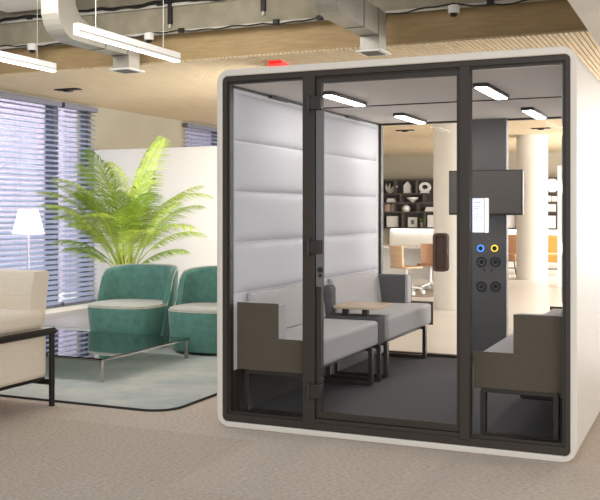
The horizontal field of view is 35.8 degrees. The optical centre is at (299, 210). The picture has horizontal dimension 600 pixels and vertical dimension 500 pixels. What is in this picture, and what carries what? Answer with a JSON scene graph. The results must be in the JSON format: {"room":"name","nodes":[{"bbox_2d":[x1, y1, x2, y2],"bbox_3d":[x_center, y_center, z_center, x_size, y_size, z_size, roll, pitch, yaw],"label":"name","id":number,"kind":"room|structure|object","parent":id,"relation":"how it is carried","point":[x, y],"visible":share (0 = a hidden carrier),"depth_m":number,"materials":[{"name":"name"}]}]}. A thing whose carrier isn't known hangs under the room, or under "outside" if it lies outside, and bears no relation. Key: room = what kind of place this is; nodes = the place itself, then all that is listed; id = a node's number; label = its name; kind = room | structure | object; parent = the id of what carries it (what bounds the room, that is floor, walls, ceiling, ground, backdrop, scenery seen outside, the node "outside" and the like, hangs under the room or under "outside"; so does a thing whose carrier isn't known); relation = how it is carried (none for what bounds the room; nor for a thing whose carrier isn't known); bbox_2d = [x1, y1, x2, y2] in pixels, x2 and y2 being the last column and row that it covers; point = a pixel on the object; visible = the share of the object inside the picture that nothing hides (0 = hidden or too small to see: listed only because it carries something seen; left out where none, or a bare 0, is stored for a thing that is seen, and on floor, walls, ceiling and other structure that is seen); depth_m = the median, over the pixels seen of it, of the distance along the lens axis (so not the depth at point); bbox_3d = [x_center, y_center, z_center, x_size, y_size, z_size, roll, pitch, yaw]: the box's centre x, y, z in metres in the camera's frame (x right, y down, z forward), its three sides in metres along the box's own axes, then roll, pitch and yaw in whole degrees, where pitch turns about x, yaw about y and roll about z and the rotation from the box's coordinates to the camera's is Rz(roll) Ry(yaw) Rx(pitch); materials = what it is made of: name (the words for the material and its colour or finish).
{"room":"office lounge","nodes":[
{"label":"office lounge","id":0,"kind":"room"},
{"bbox_2d":[0,90,216,308],"bbox_3d":[-3.106,-0.420,13.735,0.450,3.600,26.600,0,0,24],"label":"wall","id":1,"kind":"structure","parent":0,"point":[115,129],"depth_m":14.23,"materials":[{"name":"beige paint"}]},
{"bbox_2d":[0,99,87,307],"bbox_3d":[-4.313,-0.090,10.677,0.140,2.820,6.030,0,0,24],"label":"window","id":2,"kind":"structure","parent":1,"relation":"in","point":[61,113],"depth_m":12.62,"materials":[{"name":"clear glass"}]},
{"bbox_2d":[0,92,61,308],"bbox_3d":[-4.331,-0.092,10.253,0.090,2.775,5.240,0,0,24],"label":"blind","id":3,"kind":"object","parent":2,"relation":"attached to","point":[3,95],"visible":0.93,"depth_m":12.11,"materials":[{"name":"grey"}]},
{"bbox_2d":[60,103,97,305],"bbox_3d":[-3.094,-0.092,13.046,0.090,2.775,0.750,0,0,24],"label":"blind","id":4,"kind":"object","parent":2,"relation":"attached to","point":[70,106],"visible":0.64,"depth_m":13.00,"materials":[{"name":"grey"}]},
{"bbox_2d":[45,303,88,313],"bbox_3d":[-4.222,1.350,10.636,0.020,0.060,6.030,0,0,24],"label":"trim","id":5,"kind":"structure","parent":1,"relation":"attached to","point":[79,306],"depth_m":12.85,"materials":[{"name":"white paint"}]},
{"bbox_2d":[186,128,216,146],"bbox_3d":[-1.431,-0.090,17.182,0.140,2.820,2.940,0,0,24],"label":"window","id":6,"kind":"structure","parent":1,"relation":"in","point":[187,132],"depth_m":16.44,"materials":[{"name":"clear glass"}]},
{"bbox_2d":[183,123,216,146],"bbox_3d":[-1.312,-0.150,17.069,0.090,2.660,3.050,0,0,24],"label":"blind","id":7,"kind":"object","parent":6,"relation":"attached to","point":[185,125],"visible":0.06,"depth_m":16.09,"materials":[{"name":"grey metal"}]},
{"bbox_2d":[0,0,543,48],"bbox_3d":[2.251,-1.938,7.796,14.200,0.305,0.020,0,0,24],"label":"trim","id":8,"kind":"structure","parent":1,"relation":"attached to","point":[500,1],"depth_m":9.24,"materials":[{"name":"metal"}]},
{"bbox_2d":[0,0,586,73],"bbox_3d":[0.272,-1.907,8.884,9.700,0.736,0.055,0,0,24],"label":"ceiling","id":9,"kind":"structure","parent":1,"relation":"attached to","point":[550,16],"depth_m":8.86,"materials":[{"name":"beige wood"}]},
{"bbox_2d":[0,264,599,499],"bbox_3d":[2.627,1.430,10.867,16.000,0.100,30.000,0,0,24],"label":"floor","id":10,"kind":"structure","parent":0,"point":[61,451],"depth_m":5.12,"materials":[{"name":"carpet"}]},
{"bbox_2d":[0,269,56,405],"bbox_3d":[-2.998,0.902,6.009,1.850,0.954,2.159,0,0,24],"label":"armchair","id":11,"kind":"object","parent":10,"relation":"on","point":[23,293],"visible":1,"depth_m":6.48,"materials":[{"name":"beige fabric"}]},
{"bbox_2d":[0,309,42,334],"bbox_3d":[-3.008,0.759,6.045,1.802,0.139,1.918,0,0,24],"label":"seat cushion","id":12,"kind":"object","parent":11,"relation":"on","point":[12,321],"depth_m":6.35,"materials":[{"name":"beige fabric"}]},
{"bbox_2d":[0,325,216,411],"bbox_3d":[-2.123,1.371,8.769,4.215,0.015,3.485,0,0,24],"label":"rug","id":13,"kind":"object","parent":10,"relation":"on","point":[160,379],"visible":0.31,"depth_m":7.37,"materials":[{"name":"grey carpet"}]},
{"bbox_2d":[12,209,44,269],"bbox_3d":[-3.069,0.672,10.503,0.356,1.385,0.356,0,0,24],"label":"floor lamp","id":14,"kind":"object","parent":13,"relation":"on","point":[28,221],"visible":0.73,"depth_m":10.39,"materials":[{"name":"white fabric"}]},
{"bbox_2d":[42,328,189,382],"bbox_3d":[-2.153,1.270,8.386,1.878,0.192,1.358,0,0,24],"label":"coffee table","id":15,"kind":"object","parent":13,"relation":"on","point":[101,347],"visible":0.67,"depth_m":8.24,"materials":[{"name":"clear glass"}]},
{"bbox_2d":[88,263,177,335],"bbox_3d":[-1.720,0.962,9.499,0.880,0.806,0.843,0,0,24],"label":"armchair","id":16,"kind":"object","parent":13,"relation":"on","point":[136,298],"visible":0.9,"depth_m":9.40,"materials":[{"name":"fabric"}]},
{"bbox_2d":[89,299,165,307],"bbox_3d":[-1.725,0.935,9.438,0.751,0.028,0.702,0,0,24],"label":"seat cushion","id":17,"kind":"object","parent":16,"relation":"on","point":[104,303],"depth_m":9.27,"materials":[{"name":"fabric"}]},
{"bbox_2d":[168,266,216,354],"bbox_3d":[-0.856,0.962,9.116,0.880,0.806,0.843,0,0,24],"label":"armchair","id":18,"kind":"object","parent":13,"relation":"on","point":[193,315],"visible":0.57,"depth_m":8.85,"materials":[{"name":"fabric"}]},
{"bbox_2d":[169,302,216,312],"bbox_3d":[-0.861,0.935,9.055,0.751,0.028,0.702,0,0,24],"label":"seat cushion","id":19,"kind":"object","parent":18,"relation":"on","point":[183,307],"depth_m":8.88,"materials":[{"name":"fabric"}]},
{"bbox_2d":[34,135,212,265],"bbox_3d":[-2.124,0.242,10.997,2.076,2.275,1.910,0,0,24],"label":"potted palm","id":20,"kind":"object","parent":10,"relation":"on","point":[131,219],"visible":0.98,"depth_m":10.89,"materials":[{"name":"plant"}]},
{"bbox_2d":[94,146,216,301],"bbox_3d":[-1.739,0.249,12.944,2.665,2.262,0.100,0,0,24],"label":"wall","id":21,"kind":"structure","parent":10,"relation":"on","point":[187,167],"depth_m":12.85,"materials":[{"name":"white paint"}]},
{"bbox_2d":[383,245,432,279],"bbox_3d":[1.734,1.010,17.060,2.150,0.740,0.800,0,0,24],"label":"desk","id":22,"kind":"object","parent":10,"relation":"on","point":[412,253],"visible":0.07,"depth_m":17.25,"materials":[{"name":"white wood"}]},
{"bbox_2d":[217,46,599,462],"bbox_3d":[1.098,0.238,6.892,2.231,2.282,3.067,0,0,24],"label":"pod","id":23,"kind":"object","parent":10,"relation":"on","point":[300,169],"visible":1,"depth_m":5.97,"materials":[{"name":"metal"}]},
{"bbox_2d":[268,95,289,102],"bbox_3d":[-0.145,-0.797,6.621,0.030,0.018,0.310,0,0,24],"label":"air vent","id":24,"kind":"object","parent":23,"relation":"attached to","point":[271,98],"depth_m":6.58,"materials":[{"name":"black"}]},
{"bbox_2d":[237,283,377,415],"bbox_3d":[0.099,0.931,6.558,0.525,0.775,1.328,0,0,24],"label":"sofa","id":25,"kind":"object","parent":23,"relation":"on","point":[270,323],"visible":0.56,"depth_m":6.05,"materials":[{"name":"fabric"}]},
{"bbox_2d":[324,91,366,105],"bbox_3d":[0.318,-0.795,6.618,0.104,0.030,0.710,0,0,24],"label":"ceiling lamp","id":26,"kind":"object","parent":23,"relation":"attached to","point":[332,95],"visible":0.83,"depth_m":6.52,"materials":[{"name":"white plastic"}]},
{"bbox_2d":[324,95,364,105],"bbox_3d":[0.318,-0.782,6.618,0.076,0.005,0.680,0,0,24],"label":"diffuser","id":27,"kind":"object","parent":26,"relation":"attached to","point":[346,99],"depth_m":6.58,"materials":[{"name":"white plastic"}]},
{"bbox_2d":[345,115,361,120],"bbox_3d":[0.462,-0.797,7.993,0.030,0.018,0.330,0,0,24],"label":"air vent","id":28,"kind":"object","parent":23,"relation":"attached to","point":[347,117],"depth_m":7.95,"materials":[{"name":"black"}]},
{"bbox_2d":[324,284,391,381],"bbox_3d":[0.438,0.950,7.353,0.500,0.739,0.400,0,0,24],"label":"table","id":29,"kind":"object","parent":23,"relation":"on","point":[330,305],"visible":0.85,"depth_m":7.23,"materials":[{"name":"brown wood"}]},
{"bbox_2d":[329,271,432,378],"bbox_3d":[0.713,0.931,7.942,0.525,0.775,1.240,0,0,24],"label":"sofa","id":30,"kind":"object","parent":23,"relation":"on","point":[405,316],"visible":0.7,"depth_m":8.02,"materials":[{"name":"grey fabric"}]},
{"bbox_2d":[393,113,426,123],"bbox_3d":[0.952,-0.795,8.000,0.104,0.030,0.710,0,0,24],"label":"ceiling lamp","id":31,"kind":"object","parent":23,"relation":"attached to","point":[404,116],"visible":1,"depth_m":7.90,"materials":[{"name":"white plastic"}]},
{"bbox_2d":[395,116,424,123],"bbox_3d":[0.952,-0.782,8.000,0.076,0.005,0.680,0,0,24],"label":"diffuser","id":32,"kind":"object","parent":31,"relation":"attached to","point":[414,119],"depth_m":7.98,"materials":[{"name":"white plastic"}]},
{"bbox_2d":[472,198,488,232],"bbox_3d":[1.036,0.025,5.337,0.097,0.200,0.016,0,0,24],"label":"tablet","id":33,"kind":"object","parent":23,"relation":"attached to","point":[480,206],"visible":1,"depth_m":5.33,"materials":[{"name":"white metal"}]},
{"bbox_2d":[476,281,486,291],"bbox_3d":[1.599,0.666,8.200,0.092,0.092,0.010,0,0,24],"label":"socket","id":34,"kind":"object","parent":23,"relation":"attached to","point":[481,286],"depth_m":8.20,"materials":[{"name":"black plastic"}]},
{"bbox_2d":[476,257,486,266],"bbox_3d":[1.599,0.450,8.200,0.092,0.092,0.010,0,0,24],"label":"socket","id":35,"kind":"object","parent":23,"relation":"attached to","point":[480,261],"depth_m":8.20,"materials":[{"name":"black plastic"}]},
{"bbox_2d":[449,169,523,214],"bbox_3d":[1.630,-0.161,8.138,0.647,0.392,0.096,0,0,24],"label":"monitor","id":36,"kind":"object","parent":23,"relation":"attached to","point":[504,189],"visible":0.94,"depth_m":8.05,"materials":[{"name":"grey"}]},
{"bbox_2d":[473,83,509,99],"bbox_3d":[1.278,-0.795,6.193,0.104,0.030,0.710,0,0,24],"label":"ceiling lamp","id":37,"kind":"object","parent":23,"relation":"attached to","point":[488,89],"visible":1,"depth_m":6.08,"materials":[{"name":"white plastic"}]},
{"bbox_2d":[475,87,506,99],"bbox_3d":[1.278,-0.782,6.193,0.076,0.005,0.680,0,0,24],"label":"diffuser","id":38,"kind":"object","parent":37,"relation":"attached to","point":[493,92],"depth_m":6.17,"materials":[{"name":"white plastic"}]},
{"bbox_2d":[490,257,499,266],"bbox_3d":[1.711,0.447,8.151,0.092,0.092,0.010,0,0,24],"label":"socket","id":39,"kind":"object","parent":23,"relation":"attached to","point":[494,261],"depth_m":8.15,"materials":[{"name":"black plastic"}]},
{"bbox_2d":[490,281,500,291],"bbox_3d":[1.712,0.662,8.150,0.092,0.092,0.010,0,0,24],"label":"socket","id":40,"kind":"object","parent":23,"relation":"attached to","point":[495,286],"depth_m":8.15,"materials":[{"name":"black plastic"}]},
{"bbox_2d":[474,307,562,440],"bbox_3d":[1.522,0.931,5.928,0.525,0.775,1.328,0,0,24],"label":"sofa","id":41,"kind":"object","parent":23,"relation":"on","point":[527,363],"visible":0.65,"depth_m":5.31,"materials":[{"name":"fabric"}]},
{"bbox_2d":[521,107,547,118],"bbox_3d":[1.912,-0.795,7.575,0.104,0.030,0.710,0,0,24],"label":"ceiling lamp","id":42,"kind":"object","parent":23,"relation":"attached to","point":[531,111],"visible":1,"depth_m":7.44,"materials":[{"name":"white plastic"}]},
{"bbox_2d":[523,110,545,118],"bbox_3d":[1.912,-0.782,7.575,0.076,0.005,0.680,0,0,24],"label":"diffuser","id":43,"kind":"object","parent":42,"relation":"attached to","point":[537,114],"depth_m":7.52,"materials":[{"name":"white plastic"}]},
{"bbox_2d":[545,306,561,314],"bbox_3d":[2.135,0.931,7.312,0.525,0.775,1.240,0,0,24],"label":"sofa","id":44,"kind":"object","parent":23,"relation":"on","point":[554,310],"visible":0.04,"depth_m":7.70,"materials":[{"name":"grey fabric"}]},
{"bbox_2d":[412,289,432,296],"bbox_3d":[1.991,1.376,15.666,0.850,0.006,1.460,0,0,24],"label":"mat","id":45,"kind":"object","parent":10,"relation":"on","point":[428,292],"visible":0.29,"depth_m":15.48,"materials":[{"name":"beige carpet"}]},
{"bbox_2d":[389,246,424,294],"bbox_3d":[1.729,0.971,15.343,0.577,0.799,0.572,0,0,-36],"label":"office chair","id":46,"kind":"object","parent":45,"relation":"on","point":[396,252],"visible":0.73,"depth_m":15.18,"materials":[{"name":"brown wood"}]},
{"bbox_2d":[413,244,432,291],"bbox_3d":[2.240,0.971,15.987,0.572,0.799,0.577,0,0,4],"label":"office chair","id":47,"kind":"object","parent":45,"relation":"on","point":[426,249],"visible":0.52,"depth_m":16.18,"materials":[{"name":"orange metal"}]},
{"bbox_2d":[433,123,456,310],"bbox_3d":[2.201,-0.070,13.164,0.620,2.899,0.620,0,0,24],"label":"column","id":48,"kind":"structure","parent":10,"relation":"on","point":[445,134],"depth_m":12.92,"materials":[{"name":"beige paint"}]},
{"bbox_2d":[508,235,515,273],"bbox_3d":[4.600,0.957,20.534,0.500,0.849,0.715,0,0,24],"label":"armchair","id":49,"kind":"object","parent":10,"relation":"on","point":[511,238],"visible":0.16,"depth_m":20.68,"materials":[{"name":"orange fabric"}]},
{"bbox_2d":[516,135,547,279],"bbox_3d":[4.690,-0.070,18.800,0.620,2.899,0.620,0,0,24],"label":"column","id":50,"kind":"structure","parent":10,"relation":"on","point":[531,150],"depth_m":18.53,"materials":[{"name":"white paint"}]},
{"bbox_2d":[508,262,556,269],"bbox_3d":[5.715,1.010,21.913,1.900,0.740,0.700,0,0,24],"label":"desk","id":51,"kind":"object","parent":10,"relation":"on","point":[510,264],"visible":0.02,"depth_m":21.92,"materials":[{"name":"white"}]},
{"bbox_2d":[548,235,556,269],"bbox_3d":[5.524,0.957,20.125,0.700,0.849,0.715,0,0,24],"label":"armchair","id":52,"kind":"object","parent":10,"relation":"on","point":[552,239],"visible":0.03,"depth_m":20.33,"materials":[{"name":"orange fabric"}]},
{"bbox_2d":[557,166,562,286],"bbox_3d":[4.910,0.280,16.812,0.480,2.200,0.120,0,0,24],"label":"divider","id":53,"kind":"object","parent":10,"relation":"on","point":[559,168],"visible":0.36,"depth_m":16.84,"materials":[{"name":"white"}]},
{"bbox_2d":[383,152,561,244],"bbox_3d":[6.746,-0.420,24.027,10.128,3.600,0.200,0,0,24],"label":"wall","id":54,"kind":"structure","parent":0,"point":[420,166],"depth_m":25.50,"materials":[{"name":"beige paint"}]},
{"bbox_2d":[383,179,432,228],"bbox_3d":[3.208,-0.200,25.276,2.010,1.360,0.378,0,0,24],"label":"wall shelf","id":55,"kind":"object","parent":54,"relation":"attached to","point":[417,208],"visible":0.61,"depth_m":25.41,"materials":[{"name":"black wood"}]},
{"bbox_2d":[385,184,396,192],"bbox_3d":[2.511,-0.623,25.597,0.357,0.293,0.090,0,0,24],"label":"leaf sculpture","id":56,"kind":"object","parent":55,"relation":"on","point":[388,189],"visible":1,"depth_m":25.59,"materials":[{"name":"white ceramic"}]},
{"bbox_2d":[387,216,398,226],"bbox_3d":[2.558,0.289,25.576,0.320,0.299,0.160,0,0,24],"label":"storage box","id":57,"kind":"object","parent":55,"relation":"on","point":[392,221],"visible":1,"depth_m":25.50,"materials":[{"name":"white"}]},
{"bbox_2d":[402,205,409,211],"bbox_3d":[2.897,-0.081,25.387,0.240,0.189,0.240,0,0,24],"label":"lidded jar","id":58,"kind":"object","parent":55,"relation":"on","point":[406,208],"visible":1,"depth_m":25.31,"materials":[{"name":"white ceramic"}]},
{"bbox_2d":[404,181,411,192],"bbox_3d":[2.941,-0.648,25.417,0.200,0.323,0.100,0,0,24],"label":"house ornament","id":59,"kind":"object","parent":55,"relation":"on","point":[407,186],"visible":0.88,"depth_m":25.38,"materials":[{"name":"white ceramic"}]},
{"bbox_2d":[408,217,416,226],"bbox_3d":[3.072,0.304,25.362,0.260,0.269,0.035,0,0,24],"label":"picture frame","id":60,"kind":"object","parent":55,"relation":"on","point":[412,221],"visible":1,"depth_m":25.35,"materials":[{"name":"white"}]},
{"bbox_2d":[407,197,418,201],"bbox_3d":[3.065,-0.306,25.313,0.330,0.128,0.330,0,0,24],"label":"bowl","id":61,"kind":"object","parent":55,"relation":"on","point":[412,199],"visible":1,"depth_m":25.21,"materials":[{"name":"white ceramic"}]},
{"bbox_2d":[419,218,423,226],"bbox_3d":[3.323,0.318,25.237,0.175,0.240,0.180,0,0,24],"label":"potted plant","id":62,"kind":"object","parent":55,"relation":"on","point":[422,219],"visible":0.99,"depth_m":25.18,"materials":[{"name":"green plant"}]},
{"bbox_2d":[419,182,430,192],"bbox_3d":[3.388,-0.633,25.208,0.320,0.293,0.100,0,0,24],"label":"ring sculpture","id":63,"kind":"object","parent":55,"relation":"on","point":[421,189],"visible":0.98,"depth_m":25.17,"materials":[{"name":"white ceramic"}]},
{"bbox_2d":[427,215,432,226],"bbox_3d":[3.571,0.275,25.127,0.220,0.329,0.160,0,0,24],"label":"storage box","id":64,"kind":"object","parent":55,"relation":"on","point":[429,217],"visible":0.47,"depth_m":25.07,"materials":[{"name":"white"}]},
{"bbox_2d":[389,230,556,264],"bbox_3d":[6.861,0.950,23.844,9.570,0.860,0.039,0,0,24],"label":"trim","id":65,"kind":"structure","parent":54,"relation":"attached to","point":[396,237],"depth_m":25.48,"materials":[{"name":"white paint"}]},
{"bbox_2d":[508,177,556,229],"bbox_3d":[6.138,-0.200,23.978,2.200,1.360,0.378,0,0,24],"label":"wall shelf","id":66,"kind":"object","parent":54,"relation":"attached to","point":[551,194],"visible":0.02,"depth_m":23.94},
{"bbox_2d":[391,229,556,230],"bbox_3d":[4.812,0.499,24.687,5.000,0.037,0.080,0,0,24],"label":"wall light","id":67,"kind":"object","parent":66,"relation":"attached to","point":[391,229],"visible":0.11,"depth_m":25.32,"materials":[{"name":"white"}]},
{"bbox_2d":[508,215,515,227],"bbox_3d":[5.561,0.275,24.234,0.240,0.329,0.100,0,0,24],"label":"storage box","id":68,"kind":"object","parent":66,"relation":"on","point":[511,218],"visible":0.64,"depth_m":24.20,"materials":[{"name":"white"}]},
{"bbox_2d":[548,216,555,227],"bbox_3d":[6.453,0.280,23.839,0.190,0.319,0.100,0,0,24],"label":"storage box","id":69,"kind":"object","parent":66,"relation":"on","point":[551,219],"visible":0.79,"depth_m":23.79,"materials":[{"name":"white"}]},
{"bbox_2d":[548,204,555,211],"bbox_3d":[6.444,-0.083,23.843,0.220,0.194,0.100,0,0,24],"label":"storage box","id":70,"kind":"object","parent":66,"relation":"on","point":[551,207],"visible":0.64,"depth_m":23.79,"materials":[{"name":"white"}]},
{"bbox_2d":[548,179,556,191],"bbox_3d":[6.459,-0.649,23.809,0.300,0.324,0.300,0,0,24],"label":"round lamp","id":71,"kind":"object","parent":66,"relation":"on","point":[552,183],"visible":0.78,"depth_m":23.69,"materials":[{"name":"white"}]},
{"bbox_2d":[552,196,556,201],"bbox_3d":[6.519,-0.310,23.810,0.110,0.139,0.140,0,0,24],"label":"storage box","id":72,"kind":"object","parent":66,"relation":"on","point":[554,198],"visible":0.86,"depth_m":23.74,"materials":[{"name":"white"}]},
{"bbox_2d":[568,0,599,46],"bbox_3d":[4.564,-1.660,4.333,6.165,1.200,4.420,0,0,24],"label":"ceiling","id":73,"kind":"structure","parent":0,"point":[588,11],"depth_m":4.99,"materials":[{"name":"white paint"}]},
{"bbox_3d":[1.789,-2.350,6.754,14.200,0.140,2.600,0,0,24],"label":"ceiling slab","id":74,"kind":"structure","parent":0,"visible":0},
{"bbox_2d":[0,51,55,71],"bbox_3d":[-2.869,-1.823,8.161,0.063,0.905,2.200,0,0,24],"label":"linear pendant","id":75,"kind":"object","parent":74,"relation":"hanging from","point":[7,57],"visible":1,"depth_m":8.77,"materials":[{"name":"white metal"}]},
{"bbox_2d":[0,59,55,71],"bbox_3d":[-2.870,-1.376,8.162,0.052,0.012,2.190,0,0,24],"label":"diffuser","id":76,"kind":"object","parent":75,"relation":"attached to","point":[21,62],"depth_m":8.82,"materials":[{"name":"white plastic"}]},
{"bbox_2d":[41,0,144,73],"bbox_3d":[-1.970,-1.843,8.935,0.250,0.870,1.358,0,0,24],"label":"air duct","id":77,"kind":"object","parent":74,"relation":"hanging from","point":[58,16],"visible":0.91,"depth_m":8.52,"materials":[{"name":"grey metal"}]},
{"bbox_2d":[113,69,138,73],"bbox_3d":[-1.757,-1.412,9.415,0.180,0.008,0.192,0,0,24],"label":"grille","id":78,"kind":"object","parent":77,"relation":"attached to","point":[125,71],"depth_m":9.39,"materials":[{"name":"grey metal"}]},
{"bbox_2d":[73,0,180,61],"bbox_3d":[-1.427,-1.823,7.884,0.063,0.905,1.500,0,0,24],"label":"linear pendant","id":79,"kind":"object","parent":74,"relation":"hanging from","point":[79,29],"visible":1,"depth_m":7.74,"materials":[{"name":"white metal"}]},
{"bbox_2d":[74,33,179,61],"bbox_3d":[-1.429,-1.376,7.885,0.052,0.012,1.490,0,0,24],"label":"diffuser","id":80,"kind":"object","parent":79,"relation":"attached to","point":[94,36],"depth_m":7.83,"materials":[{"name":"white plastic"}]},
{"bbox_2d":[0,0,558,49],"bbox_3d":[2.285,-2.042,7.874,14.200,0.475,0.150,0,0,24],"label":"ceiling beam","id":81,"kind":"structure","parent":74,"relation":"attached to","point":[235,12],"depth_m":9.30,"materials":[{"name":"concrete"}]},
{"bbox_2d":[27,43,39,52],"bbox_3d":[-2.855,-1.743,9.980,0.104,0.106,0.160,0,0,24],"label":"sensor","id":82,"kind":"object","parent":81,"relation":"attached to","point":[32,47],"visible":1,"depth_m":9.92,"materials":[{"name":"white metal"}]},
{"bbox_2d":[0,0,220,21],"bbox_3d":[-0.704,-2.095,9.070,7.569,0.083,0.055,0,0,24],"label":"cable","id":83,"kind":"object","parent":81,"relation":"attached to","point":[158,2],"visible":0.76,"depth_m":9.56,"materials":[{"name":"black plastic"}]},
{"bbox_2d":[144,32,155,42],"bbox_3d":[-1.508,-1.743,9.383,0.104,0.106,0.160,0,0,24],"label":"sensor","id":84,"kind":"object","parent":81,"relation":"attached to","point":[149,36],"visible":0.98,"depth_m":9.33,"materials":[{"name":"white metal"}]},
{"bbox_2d":[167,3,172,28],"bbox_3d":[-1.308,-1.965,9.367,0.044,0.250,0.030,0,0,24],"label":"rod","id":85,"kind":"object","parent":81,"relation":"attached to","point":[169,5],"visible":1,"depth_m":9.36,"materials":[{"name":"black metal"}]},
{"bbox_2d":[261,0,265,15],"bbox_3d":[-0.353,-1.985,8.945,0.044,0.210,0.030,0,0,24],"label":"rod","id":86,"kind":"object","parent":81,"relation":"attached to","point":[263,2],"visible":1,"depth_m":8.93,"materials":[{"name":"black metal"}]},
{"bbox_2d":[0,0,527,46],"bbox_3d":[-0.702,-1.794,9.075,7.567,0.066,0.043,0,0,24],"label":"cable","id":87,"kind":"object","parent":81,"relation":"attached to","point":[489,2],"visible":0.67,"depth_m":8.82,"materials":[{"name":"black plastic"}]},
{"bbox_2d":[448,4,459,16],"bbox_3d":[1.349,-1.743,8.117,0.104,0.106,0.160,0,0,24],"label":"sensor","id":88,"kind":"object","parent":81,"relation":"attached to","point":[454,9],"visible":1,"depth_m":8.06,"materials":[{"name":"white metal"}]},
{"bbox_2d":[314,0,390,56],"bbox_3d":[0.444,-1.843,7.865,0.240,0.870,1.358,0,0,24],"label":"air duct","id":89,"kind":"object","parent":74,"relation":"hanging from","point":[362,18],"visible":1,"depth_m":7.92,"materials":[{"name":"grey metal"}]},
{"bbox_2d":[361,51,385,55],"bbox_3d":[0.656,-1.412,8.345,0.170,0.008,0.192,0,0,24],"label":"grille","id":90,"kind":"object","parent":89,"relation":"attached to","point":[365,53],"depth_m":8.31,"materials":[{"name":"grey metal"}]},
{"bbox_3d":[3.592,-1.629,16.380,9.700,0.182,16.338,0,0,24],"label":"ceiling","id":91,"kind":"structure","parent":0,"visible":0},
{"bbox_2d":[0,29,599,155],"bbox_3d":[3.553,-1.529,16.353,9.589,0.018,16.420,0,0,24],"label":"ceiling slats","id":92,"kind":"structure","parent":91,"relation":"attached to","point":[184,90],"depth_m":10.84,"materials":[{"name":"brown wood"}]},
{"bbox_2d":[54,88,81,91],"bbox_3d":[-2.891,-1.502,11.587,0.340,0.035,0.120,0,0,24],"label":"ceiling device","id":93,"kind":"object","parent":92,"relation":"attached to","point":[65,89],"visible":1,"depth_m":11.54,"materials":[{"name":"black metal"}]},
{"bbox_2d":[269,60,287,66],"bbox_3d":[-0.218,-1.506,9.564,0.190,0.028,0.380,0,0,-1],"label":"beacon","id":94,"kind":"object","parent":92,"relation":"attached to","point":[278,62],"visible":0.65,"depth_m":9.43,"materials":[{"name":"red plastic"}]},
{"bbox_3d":[-1.869,-2.180,8.867,1.808,0.036,0.435,0,0,24],"label":"ceiling pipe","id":95,"kind":"object","parent":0,"visible":0},
{"bbox_2d":[0,0,40,12],"bbox_3d":[-3.034,-2.160,9.383,0.750,0.040,1.100,0,0,24],"label":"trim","id":96,"kind":"structure","parent":95,"relation":"attached to","point":[8,6],"depth_m":9.68,"materials":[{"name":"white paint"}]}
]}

